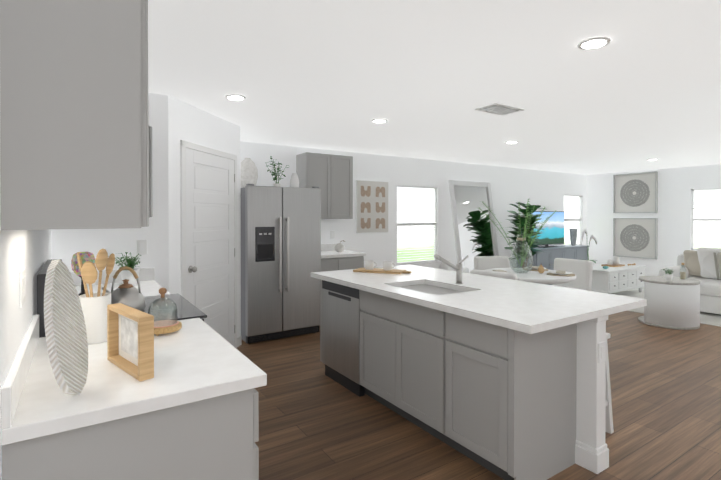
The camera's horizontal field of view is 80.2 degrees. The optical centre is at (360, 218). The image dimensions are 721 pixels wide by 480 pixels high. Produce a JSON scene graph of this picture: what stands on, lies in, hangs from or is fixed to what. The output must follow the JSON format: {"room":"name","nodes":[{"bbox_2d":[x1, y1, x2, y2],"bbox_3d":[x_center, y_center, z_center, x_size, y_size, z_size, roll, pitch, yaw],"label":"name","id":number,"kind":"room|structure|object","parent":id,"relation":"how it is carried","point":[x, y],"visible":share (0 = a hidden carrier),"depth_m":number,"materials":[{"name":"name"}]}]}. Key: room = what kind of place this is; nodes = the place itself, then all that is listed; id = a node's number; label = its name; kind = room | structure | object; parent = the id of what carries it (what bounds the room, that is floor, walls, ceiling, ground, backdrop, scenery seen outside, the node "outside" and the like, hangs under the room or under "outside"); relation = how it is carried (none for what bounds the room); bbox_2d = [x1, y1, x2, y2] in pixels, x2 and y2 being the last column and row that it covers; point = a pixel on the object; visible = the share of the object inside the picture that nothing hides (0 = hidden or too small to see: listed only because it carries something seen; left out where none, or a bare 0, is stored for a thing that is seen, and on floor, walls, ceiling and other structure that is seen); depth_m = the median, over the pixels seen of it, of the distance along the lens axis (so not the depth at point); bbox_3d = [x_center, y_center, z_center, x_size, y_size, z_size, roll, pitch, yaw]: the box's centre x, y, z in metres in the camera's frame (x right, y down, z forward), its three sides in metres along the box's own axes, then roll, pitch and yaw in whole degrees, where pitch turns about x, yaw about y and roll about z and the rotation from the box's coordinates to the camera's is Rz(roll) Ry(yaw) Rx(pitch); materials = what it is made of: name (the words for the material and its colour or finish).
{"room":"kitchen and dining room","nodes":[
{"label":"kitchen and dining room","id":0,"kind":"room"},
{"bbox_2d":[0,172,51,479],"bbox_3d":[-1.272,0.210,1.548,0.100,2.440,7.550,0,0,-33],"label":"wall","id":1,"kind":"structure","parent":0,"point":[30,251],"depth_m":1.32,"materials":[{"name":"white paint"}]},
{"bbox_2d":[19,267,25,307],"bbox_3d":[-1.141,0.230,1.449,0.009,0.120,0.125,0,0,-33],"label":"electrical outlet plate","id":2,"kind":"object","parent":1,"relation":"attached to","point":[22,274],"depth_m":1.41,"materials":[{"name":"white plastic"}]},
{"bbox_2d":[0,0,148,229],"bbox_3d":[-0.889,-0.432,1.357,0.330,0.915,0.515,0,0,-33],"label":"upper cabinet","id":3,"kind":"object","parent":1,"relation":"attached to","point":[74,124],"visible":1,"depth_m":1.12,"materials":[{"name":"grey wood"}]},
{"bbox_2d":[149,126,152,217],"bbox_3d":[-1.393,-0.227,2.275,0.499,0.456,0.752,0,0,-33],"label":"microwave","id":4,"kind":"object","parent":1,"relation":"attached to","point":[150,179],"visible":0.15,"depth_m":2.08,"materials":[{"name":"silver metal"}]},
{"bbox_2d":[51,93,240,337],"bbox_3d":[-2.053,0.192,4.346,1.680,2.440,1.820,0,0,-33],"label":"wall","id":5,"kind":"structure","parent":0,"point":[173,122],"depth_m":3.54,"materials":[{"name":"white paint"}]},
{"bbox_2d":[137,240,146,254],"bbox_3d":[-1.757,0.228,3.444,0.075,0.120,0.009,0,0,-33],"label":"electrical outlet plate","id":6,"kind":"object","parent":5,"relation":"attached to","point":[141,247],"depth_m":3.44,"materials":[{"name":"white plastic"}]},
{"bbox_2d":[180,140,236,347],"bbox_3d":[-1.453,0.362,4.194,0.711,2.102,0.711,0,0,-33],"label":"pantry door","id":7,"kind":"structure","parent":5,"relation":"in","point":[208,234],"depth_m":4.16,"materials":[{"name":"white wood"}]},
{"bbox_2d":[240,141,586,270],"bbox_3d":[1.136,0.172,7.601,10.590,2.440,0.100,0,0,-33],"label":"wall","id":8,"kind":"structure","parent":0,"point":[547,190],"depth_m":7.63,"materials":[{"name":"white paint"}]},
{"bbox_2d":[237,336,241,346],"bbox_3d":[3.146,1.361,4.472,10.490,0.100,7.350,0,0,-33],"label":"baseboard","id":9,"kind":"structure","parent":8,"relation":"attached to","point":[239,341],"depth_m":4.74,"materials":[{"name":"white wood"}]},
{"bbox_2d":[296,152,352,218],"bbox_3d":[-0.517,-0.460,6.234,0.750,0.920,0.350,0,0,-33],"label":"upper cabinet","id":10,"kind":"object","parent":8,"relation":"attached to","point":[330,176],"visible":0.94,"depth_m":6.09,"materials":[{"name":"grey wood"}]},
{"bbox_2d":[330,231,334,238],"bbox_3d":[-0.423,0.239,6.506,0.075,0.120,0.009,0,0,-33],"label":"electrical outlet plate","id":11,"kind":"object","parent":8,"relation":"attached to","point":[332,233],"depth_m":6.50,"materials":[{"name":"white plastic"}]},
{"bbox_2d":[356,180,388,232],"bbox_3d":[0.196,-0.194,6.899,0.630,0.840,0.030,0,0,-33],"label":"framed picture","id":12,"kind":"object","parent":8,"relation":"attached to","point":[372,206],"visible":1,"depth_m":6.88,"materials":[{"name":"white paper"}]},
{"bbox_2d":[397,185,438,265],"bbox_3d":[0.987,0.108,7.481,0.950,1.370,0.087,0,0,-33],"label":"window","id":13,"kind":"structure","parent":8,"relation":"in","point":[435,241],"depth_m":7.49,"materials":[{"name":"white plastic"}]},
{"bbox_2d":[564,194,581,244],"bbox_3d":[5.005,0.041,10.133,0.800,1.230,0.087,0,0,-33],"label":"window","id":14,"kind":"structure","parent":8,"relation":"in","point":[579,216],"depth_m":10.22,"materials":[{"name":"white plastic"}]},
{"bbox_2d":[148,0,720,174],"bbox_3d":[3.146,-1.079,4.457,10.690,0.100,7.550,0,0,-33],"label":"ceiling","id":15,"kind":"structure","parent":0,"point":[425,78],"depth_m":3.07,"materials":[{"name":"white paint"}]},
{"bbox_2d":[225,94,245,100],"bbox_3d":[-1.050,-1.018,3.599,0.169,0.010,0.169,0,0,-42],"label":"recessed light","id":16,"kind":"object","parent":15,"relation":"in","point":[235,97],"depth_m":3.57,"materials":[{"name":"white"}]},
{"bbox_2d":[371,119,387,122],"bbox_3d":[0.200,-1.023,4.483,0.169,0.010,0.169,0,0,-39],"label":"recessed light","id":17,"kind":"object","parent":15,"relation":"in","point":[374,120],"depth_m":4.47,"materials":[{"name":"white"}]},
{"bbox_2d":[475,103,523,114],"bbox_3d":[1.298,-1.016,3.999,0.400,0.019,0.250,0,0,-33],"label":"ceiling vent","id":18,"kind":"object","parent":15,"relation":"in","point":[498,109],"visible":0.98,"depth_m":3.96,"materials":[{"name":"white metal"}]},
{"bbox_2d":[505,141,517,143],"bbox_3d":[2.039,-1.031,5.781,0.169,0.010,0.169,0,0,-39],"label":"recessed light","id":19,"kind":"object","parent":15,"relation":"in","point":[508,142],"depth_m":5.75,"materials":[{"name":"white"}]},
{"bbox_2d":[577,37,610,49],"bbox_3d":[1.347,-1.011,2.473,0.169,0.010,0.169,0,0,-39],"label":"recessed light","id":20,"kind":"object","parent":15,"relation":"in","point":[593,43],"depth_m":2.46,"materials":[{"name":"white plastic"}]},
{"bbox_2d":[236,311,720,479],"bbox_3d":[3.146,1.462,4.473,10.690,0.100,7.550,0,0,-33],"label":"floor","id":21,"kind":"structure","parent":0,"point":[316,422],"depth_m":3.00,"materials":[{"name":"brown wood"}]},
{"bbox_2d":[37,259,206,337],"bbox_3d":[-1.282,0.830,2.354,0.744,1.190,0.754,0,0,-33],"label":"range","id":22,"kind":"object","parent":21,"relation":"on","point":[187,309],"visible":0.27,"depth_m":2.24,"materials":[{"name":"silver metal"}]},
{"bbox_2d":[101,266,145,310],"bbox_3d":[-1.285,0.375,2.307,0.236,0.244,0.190,0,0,7],"label":"kettle","id":23,"kind":"object","parent":22,"relation":"on","point":[127,294],"visible":0.81,"depth_m":2.27,"materials":[{"name":"silver metal"}]},
{"bbox_2d":[1,268,266,479],"bbox_3d":[-1.279,0.915,2.271,0.678,1.020,2.497,0,0,-33],"label":"countertop","id":24,"kind":"structure","parent":21,"relation":"on","point":[189,411],"depth_m":1.29,"materials":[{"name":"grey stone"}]},
{"bbox_2d":[44,259,87,395],"bbox_3d":[-0.848,0.313,1.234,0.077,0.394,0.145,0,0,-3],"label":"platter","id":25,"kind":"object","parent":24,"relation":"on","point":[66,335],"visible":1,"depth_m":1.21,"materials":[{"name":"ceramic"}]},
{"bbox_2d":[77,249,114,343],"bbox_3d":[-1.098,0.314,1.783,0.136,0.385,0.160,0,0,-33],"label":"utensil crock","id":26,"kind":"object","parent":24,"relation":"on","point":[94,307],"visible":0.9,"depth_m":1.74,"materials":[{"name":"white ceramic"}]},
{"bbox_2d":[71,251,95,295],"bbox_3d":[-1.775,0.356,2.745,0.136,0.290,0.136,0,0,-33],"label":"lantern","id":27,"kind":"object","parent":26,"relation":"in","point":[87,256],"visible":0.65,"depth_m":2.71,"materials":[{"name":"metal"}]},
{"bbox_2d":[108,252,140,284],"bbox_3d":[-1.795,0.374,3.247,0.239,0.248,0.236,0,0,-33],"label":"potted plant","id":28,"kind":"object","parent":24,"relation":"on","point":[128,274],"visible":0.88,"depth_m":3.22,"materials":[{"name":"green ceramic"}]},
{"bbox_2d":[107,303,153,380],"bbox_3d":[-0.786,0.409,1.457,0.300,0.200,0.045,0,0,43],"label":"photo frame","id":29,"kind":"object","parent":24,"relation":"on","point":[130,340],"visible":1,"depth_m":1.45,"materials":[{"name":"brown wood"}]},
{"bbox_2d":[148,288,181,335],"bbox_3d":[-0.881,0.407,1.909,0.156,0.201,0.156,0,0,-33],"label":"cloche","id":30,"kind":"object","parent":24,"relation":"on","point":[162,326],"visible":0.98,"depth_m":1.89,"materials":[{"name":"glass"}]},
{"bbox_2d":[241,184,320,343],"bbox_3d":[-1.117,0.509,5.361,0.920,1.806,1.041,0,0,-33],"label":"fridge","id":31,"kind":"object","parent":21,"relation":"on","point":[280,252],"visible":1,"depth_m":4.92,"materials":[{"name":"grey metal"}]},
{"bbox_2d":[240,158,257,187],"bbox_3d":[-1.375,-0.550,5.220,0.252,0.381,0.252,0,0,-33],"label":"vase","id":32,"kind":"object","parent":31,"relation":"on","point":[248,171],"visible":0.81,"depth_m":5.13,"materials":[{"name":"ceramic"}]},
{"bbox_2d":[266,156,288,186],"bbox_3d":[-1.068,-0.583,5.446,0.307,0.444,0.244,0,0,-33],"label":"potted plant","id":33,"kind":"object","parent":31,"relation":"on","point":[277,184],"visible":0.98,"depth_m":5.42,"materials":[{"name":"plant"}]},
{"bbox_2d":[290,173,298,186],"bbox_3d":[-0.861,-0.479,5.584,0.132,0.235,0.079,0,0,-33],"label":"vase","id":34,"kind":"object","parent":31,"relation":"on","point":[294,180],"visible":0.85,"depth_m":5.55,"materials":[{"name":"white ceramic"}]},
{"bbox_2d":[321,243,365,271],"bbox_3d":[-0.473,0.891,6.086,0.890,1.020,0.660,0,0,-33],"label":"countertop","id":35,"kind":"structure","parent":21,"relation":"on","point":[332,259],"depth_m":5.91,"materials":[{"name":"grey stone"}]},
{"bbox_2d":[334,240,345,251],"bbox_3d":[-0.291,0.396,6.205,0.184,0.168,0.156,0,0,-33],"label":"vase","id":36,"kind":"object","parent":35,"relation":"on","point":[339,247],"visible":1,"depth_m":6.15,"materials":[{"name":"ceramic"}]},
{"bbox_2d":[439,259,451,270],"bbox_3d":[1.285,0.968,5.328,0.558,0.875,0.500,0,0,17],"label":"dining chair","id":37,"kind":"object","parent":21,"relation":"on","point":[443,266],"visible":0.12,"depth_m":5.16,"materials":[{"name":"white fabric"}]},
{"bbox_2d":[317,278,614,479],"bbox_3d":[0.518,0.979,3.201,0.688,0.880,2.252,0,0,-33],"label":"kitchen island","id":38,"kind":"object","parent":21,"relation":"on","point":[504,378],"depth_m":2.46,"materials":[{"name":"grey wood"}]},
{"bbox_2d":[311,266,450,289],"bbox_3d":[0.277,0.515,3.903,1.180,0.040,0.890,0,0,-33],"label":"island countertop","id":39,"kind":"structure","parent":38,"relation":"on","point":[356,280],"depth_m":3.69,"materials":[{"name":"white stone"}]},
{"bbox_2d":[353,260,410,273],"bbox_3d":[0.210,0.444,3.986,0.530,0.100,0.200,0,0,22],"label":"serving board","id":40,"kind":"object","parent":39,"relation":"on","point":[386,269],"visible":1,"depth_m":3.95,"materials":[{"name":"brown wood"}]},
{"bbox_2d":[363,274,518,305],"bbox_3d":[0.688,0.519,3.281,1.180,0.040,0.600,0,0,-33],"label":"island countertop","id":41,"kind":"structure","parent":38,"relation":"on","point":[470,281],"depth_m":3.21,"materials":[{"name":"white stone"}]},
{"bbox_2d":[407,282,458,293],"bbox_3d":[0.517,0.633,3.169,0.454,0.212,0.624,0,0,-33],"label":"sink","id":42,"kind":"object","parent":41,"relation":"in","point":[427,287],"depth_m":3.31,"materials":[{"name":"silver metal"}]},
{"bbox_2d":[434,254,468,281],"bbox_3d":[0.685,0.379,3.242,0.310,0.240,0.081,0,0,-33],"label":"faucet","id":43,"kind":"object","parent":41,"relation":"on","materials":[{"name":"silver metal"}]},
{"bbox_2d":[415,282,646,333],"bbox_3d":[1.076,0.522,2.693,1.180,0.040,0.810,0,0,-33],"label":"island countertop","id":44,"kind":"structure","parent":38,"relation":"on","point":[527,307],"depth_m":2.55,"materials":[{"name":"white stone"}]},
{"bbox_2d":[448,180,498,272],"bbox_3d":[2.159,0.339,7.986,1.120,2.100,0.349,0,0,-33],"label":"floor mirror","id":45,"kind":"object","parent":21,"relation":"on","point":[475,234],"visible":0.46,"depth_m":7.99,"materials":[{"name":"white mirror"}]},
{"bbox_2d":[474,256,508,269],"bbox_3d":[1.886,0.965,5.848,0.500,0.875,0.558,0,0,-8],"label":"dining chair","id":46,"kind":"object","parent":21,"relation":"on","point":[485,262],"visible":0.1,"depth_m":6.01,"materials":[{"name":"white fabric"}]},
{"bbox_2d":[469,269,517,279],"bbox_3d":[1.504,0.973,4.564,0.500,0.875,0.558,0,0,42],"label":"dining chair","id":47,"kind":"object","parent":21,"relation":"on","point":[508,275],"visible":0.15,"depth_m":4.32,"materials":[{"name":"white fabric"}]},
{"bbox_2d":[505,203,545,267],"bbox_3d":[3.099,0.543,8.048,0.735,1.692,0.752,0,0,-33],"label":"palm plant","id":48,"kind":"object","parent":21,"relation":"on","point":[521,221],"visible":0.54,"depth_m":7.97,"materials":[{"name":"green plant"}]},
{"bbox_2d":[486,268,575,283],"bbox_3d":[1.994,1.026,5.117,1.040,0.762,1.040,0,0,-33],"label":"dining table","id":49,"kind":"object","parent":21,"relation":"on","point":[537,277],"visible":0.27,"depth_m":4.73,"materials":[{"name":"white wood"}]},
{"bbox_2d":[477,199,556,272],"bbox_3d":[1.948,0.210,5.223,0.859,0.866,0.970,0,0,-33],"label":"vase","id":50,"kind":"object","parent":49,"relation":"on","point":[522,239],"visible":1,"depth_m":5.09,"materials":[{"name":"clear glass"}]},
{"bbox_2d":[490,265,574,275],"bbox_3d":[2.041,0.586,5.035,0.986,0.118,0.738,0,0,-33],"label":"place settings","id":51,"kind":"object","parent":49,"relation":"on","point":[540,269],"visible":0.75,"depth_m":5.03,"materials":[{"name":"ceramic"}]},
{"bbox_2d":[517,245,588,284],"bbox_3d":[4.180,0.992,9.230,1.960,0.780,0.485,0,0,-33],"label":"tv console","id":52,"kind":"object","parent":21,"relation":"on","point":[547,257],"visible":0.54,"depth_m":8.89,"materials":[{"name":"grey wood"}]},
{"bbox_2d":[531,211,563,247],"bbox_3d":[3.992,0.219,9.164,1.260,0.764,0.200,0,0,-33],"label":"screen","id":53,"kind":"object","parent":52,"relation":"on","point":[552,231],"visible":0.69,"depth_m":9.21,"materials":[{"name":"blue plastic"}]},
{"bbox_2d":[569,229,577,245],"bbox_3d":[4.763,0.409,9.578,0.250,0.380,0.138,0,0,-33],"label":"vase","id":54,"kind":"object","parent":52,"relation":"on","point":[573,236],"visible":1,"depth_m":9.52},
{"bbox_2d":[553,258,592,290],"bbox_3d":[2.611,0.967,5.524,0.558,0.875,0.500,0,0,-33],"label":"dining chair","id":55,"kind":"object","parent":21,"relation":"on","point":[581,270],"visible":0.21,"depth_m":5.52,"materials":[{"name":"white fabric"}]},
{"bbox_2d":[605,333,613,433],"bbox_3d":[1.432,1.091,2.902,0.366,0.660,0.366,0,0,-33],"label":"bar stool","id":56,"kind":"object","parent":21,"relation":"on","point":[609,421],"visible":0.17,"depth_m":2.84,"materials":[{"name":"white wood"}]},
{"bbox_2d":[610,287,720,326],"bbox_3d":[5.194,1.389,7.532,3.000,0.006,2.900,0,0,-33],"label":"rug","id":57,"kind":"object","parent":21,"relation":"on","point":[713,319],"depth_m":6.38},
{"bbox_2d":[591,263,646,293],"bbox_3d":[4.640,1.136,7.962,1.400,0.493,0.659,0,0,-33],"label":"coffee table","id":58,"kind":"object","parent":57,"relation":"on","point":[609,280],"visible":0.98,"depth_m":7.56,"materials":[{"name":"white wood"}]},
{"bbox_2d":[579,229,597,262],"bbox_3d":[4.131,0.535,7.785,0.537,0.709,0.468,0,0,-33],"label":"orchid","id":59,"kind":"object","parent":58,"relation":"on","point":[585,232],"visible":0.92,"depth_m":7.80,"materials":[{"name":"white plant"}]},
{"bbox_2d":[601,256,635,268],"bbox_3d":[4.740,0.801,8.011,1.241,0.175,0.355,0,0,-33],"label":"decor","id":60,"kind":"object","parent":58,"relation":"on","point":[614,262],"visible":1,"depth_m":8.06,"materials":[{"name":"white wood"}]},
{"bbox_2d":[658,247,720,314],"bbox_3d":[5.507,0.918,6.220,0.980,0.950,1.770,0,0,-33],"label":"sofa","id":61,"kind":"object","parent":57,"relation":"on","point":[702,265],"visible":0.62,"depth_m":6.51,"materials":[{"name":"white fabric"}]},
{"bbox_2d":[638,276,699,329],"bbox_3d":[4.130,1.105,5.749,0.670,0.595,0.670,0,0,-33],"label":"coffee table","id":62,"kind":"object","parent":21,"relation":"on","point":[674,303],"visible":1,"depth_m":5.47,"materials":[{"name":"white wood"}]},
{"bbox_2d":[662,268,672,280],"bbox_3d":[4.037,0.726,5.626,0.124,0.164,0.157,0,0,-33],"label":"potted plant","id":63,"kind":"object","parent":62,"relation":"on","point":[669,277],"visible":1,"depth_m":5.59,"materials":[{"name":"white ceramic"}]},
{"bbox_2d":[680,263,685,279],"bbox_3d":[4.304,0.697,5.718,0.072,0.220,0.072,0,0,-33],"label":"bottle","id":64,"kind":"object","parent":62,"relation":"on","point":[683,275],"visible":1,"depth_m":5.70,"materials":[{"name":"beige glass"}]},
{"bbox_2d":[586,164,720,275],"bbox_3d":[6.810,0.166,8.526,0.100,2.440,4.610,0,0,-33],"label":"wall","id":65,"kind":"structure","parent":0,"point":[675,187],"depth_m":9.07,"materials":[{"name":"white paint"}]},
{"bbox_2d":[613,171,657,212],"bbox_3d":[6.065,-0.570,9.473,0.080,0.880,0.880,0,0,-33],"label":"wall art","id":66,"kind":"object","parent":65,"relation":"attached to","point":[635,192],"visible":1,"depth_m":9.44,"materials":[{"name":"grey paper"}]},
{"bbox_2d":[613,218,657,258],"bbox_3d":[6.065,0.420,9.479,0.080,0.880,0.880,0,0,-33],"label":"wall art","id":67,"kind":"object","parent":65,"relation":"attached to","point":[635,237],"visible":1,"depth_m":9.45,"materials":[{"name":"grey paper"}]},
{"bbox_2d":[691,188,720,250],"bbox_3d":[6.921,0.028,8.323,0.087,1.260,0.830,0,0,-33],"label":"window","id":68,"kind":"structure","parent":65,"relation":"in","point":[692,215],"depth_m":8.57,"materials":[{"name":"white plastic"}]},
{"label":"outside","id":69,"kind":"structure","parent":0,"visible":0},
{"bbox_2d":[397,187,720,261],"bbox_3d":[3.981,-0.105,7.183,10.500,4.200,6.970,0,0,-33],"label":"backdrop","id":70,"kind":"structure","parent":69,"point":[707,234],"depth_m":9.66,"materials":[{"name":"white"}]}
]}

